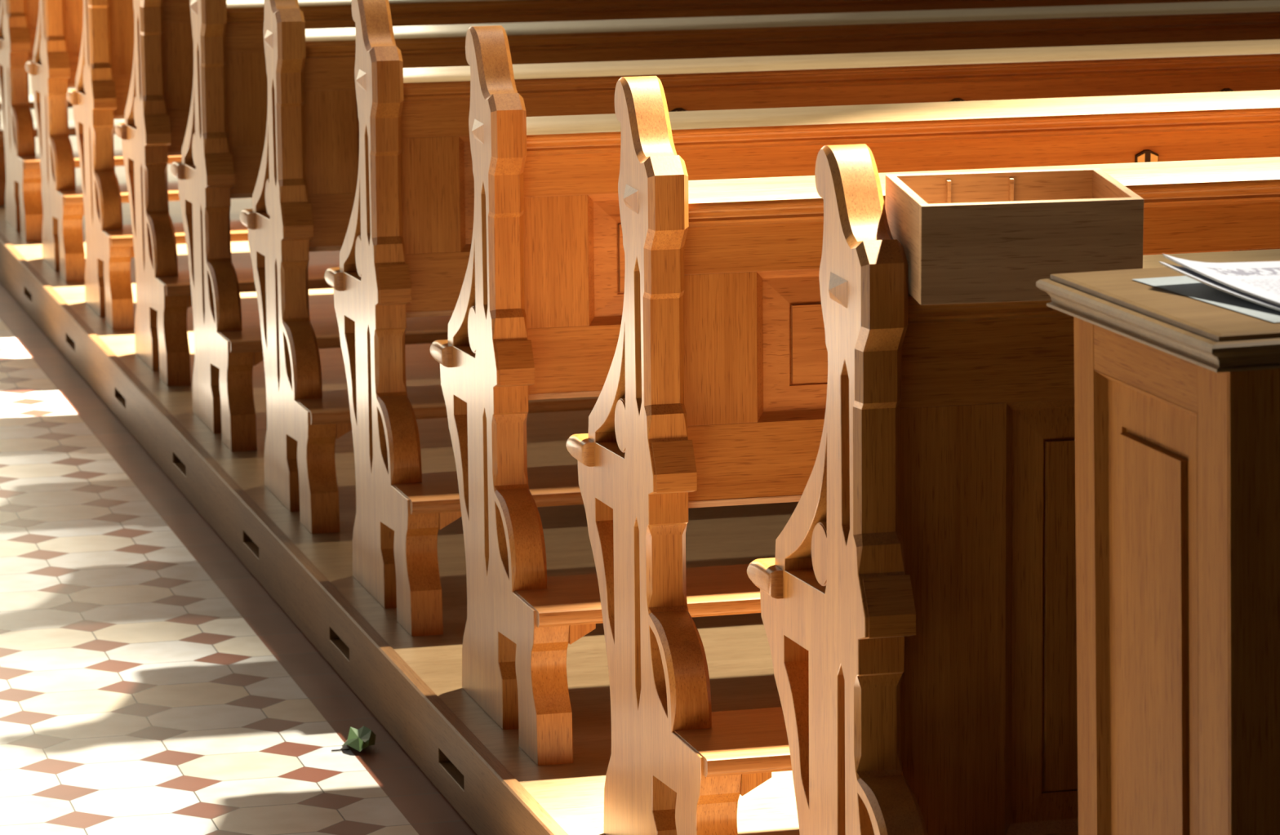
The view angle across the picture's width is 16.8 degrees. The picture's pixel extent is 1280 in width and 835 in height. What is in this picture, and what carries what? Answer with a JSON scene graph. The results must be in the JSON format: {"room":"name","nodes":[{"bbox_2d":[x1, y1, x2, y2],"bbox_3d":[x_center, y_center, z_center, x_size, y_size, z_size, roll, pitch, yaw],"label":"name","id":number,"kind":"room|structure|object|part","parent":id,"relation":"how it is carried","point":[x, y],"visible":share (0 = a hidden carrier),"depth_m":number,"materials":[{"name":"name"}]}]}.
{"room":"church","nodes":[
{"label":"church","id":0,"kind":"room"},
{"bbox_2d":[0,282,476,834],"bbox_3d":[-4.895,-0.029,10.157,6.952,0.100,27.000,-3,10,-14],"label":"floor","id":1,"kind":"structure","parent":0,"point":[151,684],"depth_m":7.01,"materials":[{"name":"tile"}]},
{"bbox_2d":[0,232,568,834],"bbox_3d":[-1.542,-0.318,10.994,0.022,0.118,27.000,-3,10,-14],"label":"platform edge","id":2,"kind":"structure","parent":1,"relation":"on","point":[479,788],"depth_m":7.24,"materials":[{"name":"brown wood"}]},
{"bbox_2d":[331,725,375,751],"bbox_3d":[-0.421,0.479,6.474,0.060,0.028,0.076,4,11,27],"label":"dry leaf","id":3,"kind":"object","parent":1,"relation":"on","point":[359,740],"visible":1,"depth_m":6.46,"materials":[{"name":"green plant"}]},
{"bbox_2d":[0,73,799,834],"bbox_3d":[0.513,-0.473,11.511,4.266,0.020,27.000,-3,10,-14],"label":"wooden platform","id":4,"kind":"object","parent":1,"relation":"on","point":[737,650],"visible":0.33,"depth_m":7.33,"materials":[{"name":"brown wood"}]},
{"bbox_2d":[0,94,73,110],"bbox_3d":[-0.414,-1.363,13.846,3.615,0.978,0.613,-3,10,-14],"label":"pew","id":5,"kind":"object","parent":4,"relation":"on","point":[31,96],"visible":0.02,"depth_m":13.24,"materials":[{"name":"brown wood"}]},
{"bbox_2d":[0,0,124,204],"bbox_3d":[-0.200,-1.228,13.035,3.615,0.978,0.613,-3,10,-14],"label":"pew","id":6,"kind":"object","parent":4,"relation":"on","point":[72,131],"visible":0.04,"depth_m":12.40,"materials":[{"name":"brown wood"}]},
{"bbox_3d":[-1.910,-1.137,12.599,0.050,0.978,0.600,-3,10,-14],"label":"panel","id":7,"kind":"part","parent":6,"relation":"part of","materials":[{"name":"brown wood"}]},
{"bbox_2d":[0,0,182,240],"bbox_3d":[0.015,-1.094,12.223,3.615,0.978,0.613,-3,10,-14],"label":"pew","id":8,"kind":"object","parent":4,"relation":"on","point":[18,18],"visible":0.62,"depth_m":11.72,"materials":[{"name":"brown wood"}]},
{"bbox_3d":[-1.696,-1.002,11.788,0.050,0.978,0.600,-3,10,-14],"label":"panel","id":9,"kind":"part","parent":8,"relation":"part of","materials":[{"name":"brown wood"}]},
{"bbox_3d":[0.025,-1.115,12.207,3.500,0.094,0.030,-3,10,-14],"label":"rail","id":10,"kind":"part","parent":8,"relation":"part of","materials":[{"name":"brown wood"}]},
{"bbox_2d":[25,0,250,282],"bbox_3d":[0.229,-0.959,11.412,3.615,0.978,0.613,-3,10,-14],"label":"pew","id":11,"kind":"object","parent":4,"relation":"on","point":[53,69],"visible":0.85,"depth_m":10.92,"materials":[{"name":"brown wood"}]},
{"bbox_3d":[-1.482,-0.867,10.976,0.050,0.978,0.600,-3,10,-14],"label":"panel","id":12,"kind":"part","parent":11,"relation":"part of","materials":[{"name":"brown wood"}]},
{"bbox_3d":[0.239,-0.980,11.396,3.500,0.094,0.030,-3,10,-14],"label":"rail","id":13,"kind":"part","parent":11,"relation":"part of","materials":[{"name":"brown wood"}]},
{"bbox_2d":[66,0,248,329],"bbox_3d":[0.444,-0.824,10.597,3.615,0.978,0.613,-3,10,-14],"label":"pew","id":14,"kind":"object","parent":4,"relation":"on","point":[100,97],"visible":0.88,"depth_m":10.11,"materials":[{"name":"brown wood"}]},
{"bbox_3d":[-1.267,-0.732,10.161,0.050,0.978,0.600,-3,10,-14],"label":"panel","id":15,"kind":"part","parent":14,"relation":"part of","materials":[{"name":"brown wood"}]},
{"bbox_3d":[0.454,-0.845,10.581,3.500,0.094,0.030,-3,10,-14],"label":"rail","id":16,"kind":"part","parent":14,"relation":"part of","materials":[{"name":"brown wood"}]},
{"bbox_2d":[115,0,339,386],"bbox_3d":[0.658,-0.689,9.783,3.615,0.978,0.613,-3,10,-14],"label":"pew","id":17,"kind":"object","parent":4,"relation":"on","point":[157,108],"visible":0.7,"depth_m":9.29,"materials":[{"name":"brown wood"}]},
{"bbox_3d":[-1.052,-0.597,9.348,0.050,0.978,0.600,-3,10,-14],"label":"panel","id":18,"kind":"part","parent":17,"relation":"part of","materials":[{"name":"brown wood"}]},
{"bbox_3d":[0.666,-0.979,9.722,3.500,0.082,0.030,-3,10,-14],"label":"rail","id":19,"kind":"part","parent":17,"relation":"part of","materials":[{"name":"brown wood"}]},
{"bbox_3d":[0.669,-0.710,9.767,3.500,0.094,0.030,-3,10,-14],"label":"rail","id":20,"kind":"part","parent":17,"relation":"part of","materials":[{"name":"brown wood"}]},
{"bbox_2d":[170,0,1247,451],"bbox_3d":[0.868,-0.557,8.990,3.615,0.978,0.613,-3,10,-14],"label":"pew","id":21,"kind":"object","parent":4,"relation":"on","point":[222,149],"visible":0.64,"depth_m":8.53,"materials":[{"name":"brown wood"}]},
{"bbox_3d":[-0.843,-0.465,8.554,0.050,0.978,0.600,-3,10,-14],"label":"panel","id":22,"kind":"part","parent":21,"relation":"part of","materials":[{"name":"brown wood"}]},
{"bbox_3d":[0.878,-0.578,8.974,3.500,0.094,0.030,-3,10,-14],"label":"rail","id":23,"kind":"part","parent":21,"relation":"part of","materials":[{"name":"brown wood"}]},
{"bbox_3d":[0.875,-0.847,8.929,3.500,0.082,0.030,-3,10,-14],"label":"rail","id":24,"kind":"part","parent":21,"relation":"part of","materials":[{"name":"brown wood"}]},
{"bbox_2d":[239,0,1279,533],"bbox_3d":[1.084,-0.421,8.169,3.615,0.978,0.613,-3,10,-14],"label":"pew","id":25,"kind":"object","parent":4,"relation":"on","point":[304,192],"visible":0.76,"depth_m":7.75,"materials":[{"name":"brown wood"}]},
{"bbox_3d":[-0.626,-0.329,7.734,0.050,0.978,0.600,-3,10,-14],"label":"panel","id":26,"kind":"part","parent":25,"relation":"part of","materials":[{"name":"brown wood"}]},
{"bbox_3d":[1.095,-0.442,8.153,3.500,0.094,0.030,-3,10,-14],"label":"rail","id":27,"kind":"part","parent":25,"relation":"part of","materials":[{"name":"brown wood"}]},
{"bbox_3d":[-0.208,-0.509,7.797,0.616,0.185,0.028,-3,10,-14],"label":"panel","id":28,"kind":"part","parent":25,"relation":"part of","materials":[{"name":"brown wood"}]},
{"bbox_3d":[1.092,-0.711,8.108,3.500,0.082,0.030,-3,10,-14],"label":"rail","id":29,"kind":"part","parent":25,"relation":"part of","materials":[{"name":"brown wood"}]},
{"bbox_2d":[324,0,1279,636],"bbox_3d":[1.301,-0.284,7.348,3.615,0.978,0.613,-3,10,-14],"label":"pew","id":30,"kind":"object","parent":4,"relation":"on","point":[405,251],"visible":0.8,"depth_m":6.90,"materials":[{"name":"brown wood"}]},
{"bbox_3d":[-0.410,-0.193,6.913,0.050,0.978,0.600,-3,10,-14],"label":"panel","id":31,"kind":"part","parent":30,"relation":"part of","materials":[{"name":"brown wood"}]},
{"bbox_3d":[1.312,-0.306,7.332,3.500,0.094,0.030,-3,10,-14],"label":"rail","id":32,"kind":"part","parent":30,"relation":"part of","materials":[{"name":"brown wood"}]},
{"bbox_3d":[0.009,-0.373,6.976,0.616,0.185,0.028,-3,10,-14],"label":"panel","id":33,"kind":"part","parent":30,"relation":"part of","materials":[{"name":"brown wood"}]},
{"bbox_3d":[1.309,-0.575,7.287,3.500,0.082,0.030,-3,10,-14],"label":"rail","id":34,"kind":"part","parent":30,"relation":"part of","materials":[{"name":"brown wood"}]},
{"bbox_2d":[429,25,1279,765],"bbox_3d":[1.515,-0.150,6.537,3.615,0.978,0.613,-3,10,-14],"label":"pew","id":35,"kind":"object","parent":4,"relation":"on","point":[537,313],"visible":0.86,"depth_m":6.09,"materials":[{"name":"brown wood"}]},
{"bbox_3d":[-0.195,-0.058,6.101,0.050,0.978,0.600,-3,10,-14],"label":"panel","id":36,"kind":"part","parent":35,"relation":"part of","materials":[{"name":"brown wood"}]},
{"bbox_3d":[1.526,-0.171,6.521,3.500,0.094,0.030,-3,10,-14],"label":"rail","id":37,"kind":"part","parent":35,"relation":"part of","materials":[{"name":"brown wood"}]},
{"bbox_3d":[0.223,-0.238,6.165,0.616,0.185,0.028,-3,10,-14],"label":"panel","id":38,"kind":"part","parent":35,"relation":"part of","materials":[{"name":"brown wood"}]},
{"bbox_3d":[1.523,-0.440,6.475,3.500,0.082,0.030,-3,10,-14],"label":"rail","id":39,"kind":"part","parent":35,"relation":"part of","materials":[{"name":"brown wood"}]},
{"bbox_2d":[565,75,1279,834],"bbox_3d":[1.729,-0.015,5.724,3.615,0.978,0.613,-3,10,-14],"label":"pew","id":40,"kind":"object","parent":4,"relation":"on","point":[713,393],"visible":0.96,"depth_m":5.26,"materials":[{"name":"brown wood"}]},
{"bbox_3d":[0.019,0.077,5.289,0.050,0.978,0.600,-3,10,-14],"label":"panel","id":41,"kind":"part","parent":40,"relation":"part of","materials":[{"name":"brown wood"}]},
{"bbox_3d":[1.740,-0.036,5.708,3.500,0.094,0.030,-3,10,-14],"label":"rail","id":42,"kind":"part","parent":40,"relation":"part of","materials":[{"name":"brown wood"}]},
{"bbox_3d":[1.737,-0.305,5.663,3.500,0.082,0.030,-3,10,-14],"label":"rail","id":43,"kind":"part","parent":40,"relation":"part of","materials":[{"name":"brown wood"}]},
{"bbox_3d":[0.437,-0.103,5.353,0.616,0.185,0.028,-3,10,-14],"label":"panel","id":44,"kind":"part","parent":40,"relation":"part of","materials":[{"name":"brown wood"}]},
{"bbox_2d":[746,143,1279,834],"bbox_3d":[1.942,0.119,4.920,3.615,0.978,0.613,-3,10,-14],"label":"pew","id":45,"kind":"object","parent":4,"relation":"on","point":[917,593],"visible":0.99,"depth_m":4.47,"materials":[{"name":"brown wood"}]},
{"bbox_3d":[0.231,0.211,4.484,0.050,0.978,0.600,-3,10,-14],"label":"panel","id":46,"kind":"part","parent":45,"relation":"part of","materials":[{"name":"brown wood"}]},
{"bbox_3d":[1.950,-0.157,4.861,3.500,0.111,0.030,-3,10,-14],"label":"rail","id":47,"kind":"part","parent":45,"relation":"part of","materials":[{"name":"brown wood"}]},
{"bbox_2d":[884,168,1143,305],"bbox_3d":[0.378,-0.185,4.405,0.227,0.112,0.192,-2,10,-8],"label":"wooden box","id":48,"kind":"object","parent":45,"relation":"on","point":[976,237],"visible":0.84,"depth_m":4.32,"materials":[{"name":"brown wood"}]},
{"bbox_3d":[0.671,0.194,4.581,0.612,0.460,0.028,-3,10,-14],"label":"panel","id":49,"kind":"part","parent":45,"relation":"part of","materials":[{"name":"brown wood"}]},
{"bbox_3d":[1.956,0.477,4.968,3.500,0.255,0.030,-3,10,-14],"label":"rail","id":50,"kind":"part","parent":45,"relation":"part of","materials":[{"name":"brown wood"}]},
{"bbox_2d":[1035,259,1279,834],"bbox_3d":[0.719,0.322,4.000,0.583,0.900,0.436,-4,10,-14],"label":"base cabinet","id":51,"kind":"object","parent":4,"relation":"on","point":[1177,396],"visible":1,"depth_m":3.85,"materials":[{"name":"brown wood"}]},
{"bbox_3d":[0.464,-0.050,3.881,0.028,0.052,0.255,-4,10,-14],"label":"rail","id":52,"kind":"part","parent":51,"relation":"part of","materials":[{"name":"brown wood"}]},
{"bbox_3d":[0.472,0.334,3.947,0.024,0.728,0.255,-4,10,-14],"label":"panel","id":53,"kind":"part","parent":51,"relation":"part of","materials":[{"name":"brown wood"}]},
{"bbox_2d":[1132,275,1279,323],"bbox_3d":[0.600,-0.111,3.880,0.228,0.004,0.297,-3,10,-14],"label":"paper sheet","id":54,"kind":"object","parent":51,"relation":"on","point":[1186,286],"visible":0.62,"depth_m":3.88,"materials":[{"name":"white paper"}]},
{"bbox_2d":[1159,261,1279,311],"bbox_3d":[0.665,-0.120,3.859,0.332,0.021,0.262,-3,10,-14],"label":"newspaper","id":55,"kind":"object","parent":51,"relation":"on","point":[1182,270],"visible":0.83,"depth_m":3.86,"materials":[{"name":"paper"}]},
{"bbox_2d":[1162,253,1279,305],"bbox_3d":[0.671,-0.126,3.866,0.332,0.022,0.272,-3,10,-14],"label":"newspaper","id":56,"kind":"object","parent":55,"relation":"on","point":[1260,280],"visible":1,"depth_m":3.90,"materials":[{"name":"paper"}]}
]}

